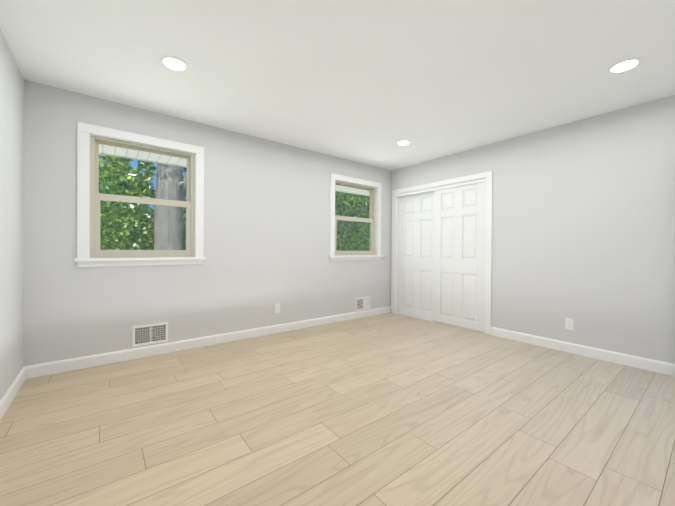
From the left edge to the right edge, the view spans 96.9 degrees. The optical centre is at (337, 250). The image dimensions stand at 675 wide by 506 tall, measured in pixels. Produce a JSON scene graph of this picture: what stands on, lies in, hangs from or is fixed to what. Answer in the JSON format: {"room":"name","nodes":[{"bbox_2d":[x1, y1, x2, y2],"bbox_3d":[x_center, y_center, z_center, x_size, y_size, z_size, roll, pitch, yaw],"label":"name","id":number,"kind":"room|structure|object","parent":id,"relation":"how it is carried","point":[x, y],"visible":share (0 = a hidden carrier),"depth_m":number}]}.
{"room":"empty bedroom","nodes":[
{"label":"empty bedroom","id":0,"kind":"room"},
{"bbox_2d":[0,30,23,399],"bbox_3d":[-1.320,-0.154,0.723,0.160,2.440,4.220,0,0,-38],"label":"wall","id":1,"kind":"structure","parent":0,"point":[11,219],"depth_m":2.10},
{"bbox_2d":[0,366,27,420],"bbox_3d":[-1.300,1.013,0.833,0.014,0.105,4.050,0,0,-38],"label":"baseboard","id":2,"kind":"structure","parent":1,"relation":"attached to","point":[10,394],"depth_m":2.10},
{"bbox_2d":[23,80,391,365],"bbox_3d":[-0.589,-0.163,4.072,5.433,2.440,0.160,0,0,-38],"label":"wall","id":3,"kind":"structure","parent":0,"point":[266,225],"depth_m":3.29},
{"bbox_2d":[74,122,205,266],"bbox_3d":[-1.926,-0.490,3.013,1.077,1.275,0.240,0,0,-38],"label":"window","id":4,"kind":"structure","parent":3,"relation":"in","point":[96,196],"depth_m":2.90},
{"bbox_2d":[132,322,167,346],"bbox_3d":[-1.859,0.835,2.978,0.304,0.200,0.017,0,0,-38],"label":"air vent","id":5,"kind":"object","parent":3,"relation":"in","point":[148,334],"visible":1,"depth_m":2.98},
{"bbox_2d":[28,306,390,378],"bbox_3d":[-0.820,1.004,3.793,4.413,0.105,0.014,0,0,-38],"label":"baseboard","id":6,"kind":"structure","parent":3,"relation":"attached to","point":[72,364],"depth_m":3.13},
{"bbox_2d":[99,144,368,195],"bbox_3d":[-1.085,-1.241,4.144,10.413,0.412,0.580,0,0,-38],"label":"soffit","id":7,"kind":"structure","parent":3,"relation":"attached to","point":[112,150],"depth_m":3.38},
{"bbox_2d":[275,303,279,312],"bbox_3d":[-0.768,0.739,3.834,0.072,0.118,0.008,0,0,-38],"label":"electrical outlet","id":8,"kind":"object","parent":3,"relation":"attached to","point":[277,307],"visible":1,"depth_m":3.83},
{"bbox_2d":[329,173,382,260],"bbox_3d":[0.259,-0.483,4.718,1.082,1.275,0.240,0,0,-38],"label":"window","id":9,"kind":"structure","parent":3,"relation":"in","point":[372,207],"depth_m":4.73},
{"bbox_2d":[356,296,369,310],"bbox_3d":[0.414,0.843,4.752,0.308,0.200,0.017,0,0,-38],"label":"air vent","id":10,"kind":"object","parent":3,"relation":"in","point":[362,303],"visible":1,"depth_m":4.75},
{"bbox_2d":[0,312,674,505],"bbox_3d":[0.700,1.133,2.414,5.433,0.120,4.380,0,0,-38],"label":"floor","id":11,"kind":"structure","parent":0,"point":[390,409],"depth_m":1.82},
{"bbox_2d":[0,0,674,169],"bbox_3d":[0.718,-1.437,2.403,5.433,0.140,4.380,0,0,-38],"label":"ceiling","id":12,"kind":"structure","parent":0,"point":[371,82],"depth_m":2.19},
{"bbox_2d":[159,56,188,71],"bbox_3d":[-1.206,-1.383,2.214,0.196,0.017,0.196,0,0,-38],"label":"recessed light","id":13,"kind":"object","parent":12,"relation":"in","point":[173,63],"visible":1,"depth_m":2.20},
{"bbox_2d":[396,140,411,145],"bbox_3d":[0.844,-1.376,3.811,0.196,0.017,0.196,0,0,-38],"label":"recessed light","id":14,"kind":"object","parent":12,"relation":"in","point":[404,142],"visible":0.96,"depth_m":3.80},
{"bbox_2d":[606,58,642,73],"bbox_3d":[2.109,-1.360,2.200,0.196,0.017,0.196,0,0,-38],"label":"recessed light","id":15,"kind":"object","parent":12,"relation":"in","point":[624,65],"visible":0.98,"depth_m":2.19},
{"bbox_2d":[391,95,674,363],"bbox_3d":[2.232,-0.141,3.571,0.120,2.440,4.100,0,0,-38],"label":"wall","id":16,"kind":"structure","parent":0,"point":[583,223],"depth_m":3.06},
{"bbox_2d":[398,190,434,319],"bbox_3d":[1.293,0.064,4.805,0.034,1.985,0.775,0,0,-38],"label":"closet door","id":17,"kind":"structure","parent":16,"relation":"in","point":[416,259],"depth_m":4.80},
{"bbox_2d":[391,171,492,334],"bbox_3d":[1.495,0.025,4.501,0.138,2.090,1.670,0,0,-38],"label":"trim","id":18,"kind":"structure","parent":16,"relation":"attached to","point":[487,177],"depth_m":4.23},
{"bbox_2d":[434,182,485,331],"bbox_3d":[1.706,0.070,4.205,0.034,1.985,0.775,0,0,-38],"label":"closet door","id":19,"kind":"structure","parent":16,"relation":"in","point":[459,250],"depth_m":4.17},
{"bbox_2d":[565,318,573,329],"bbox_3d":[2.460,0.779,3.172,0.008,0.118,0.072,0,0,-38],"label":"electrical outlet","id":20,"kind":"object","parent":16,"relation":"attached to","point":[569,323],"visible":1,"depth_m":3.17},
{"bbox_2d":[491,327,674,376],"bbox_3d":[2.684,1.032,2.877,0.014,0.105,2.370,0,0,-38],"label":"baseboard","id":21,"kind":"structure","parent":16,"relation":"attached to","point":[661,367],"depth_m":3.02},
{"label":"outside","id":22,"kind":"structure","parent":0,"visible":0},
{"bbox_3d":[-10.979,1.610,21.351,60.000,0.200,39.840,0,0,-38],"label":"ground","id":23,"kind":"structure","parent":22,"visible":0},
{"bbox_2d":[99,154,369,250],"bbox_3d":[-3.275,-1.779,8.739,15.369,6.894,6.675,0,0,-38],"label":"tree","id":24,"kind":"object","parent":23,"relation":"on","point":[175,244],"depth_m":6.54},
{"bbox_2d":[108,192,368,250],"bbox_3d":[-5.377,-0.751,14.182,50.000,4.661,1.598,0,0,-38],"label":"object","id":25,"kind":"object","parent":23,"relation":"on","point":[151,209],"depth_m":11.89}
]}

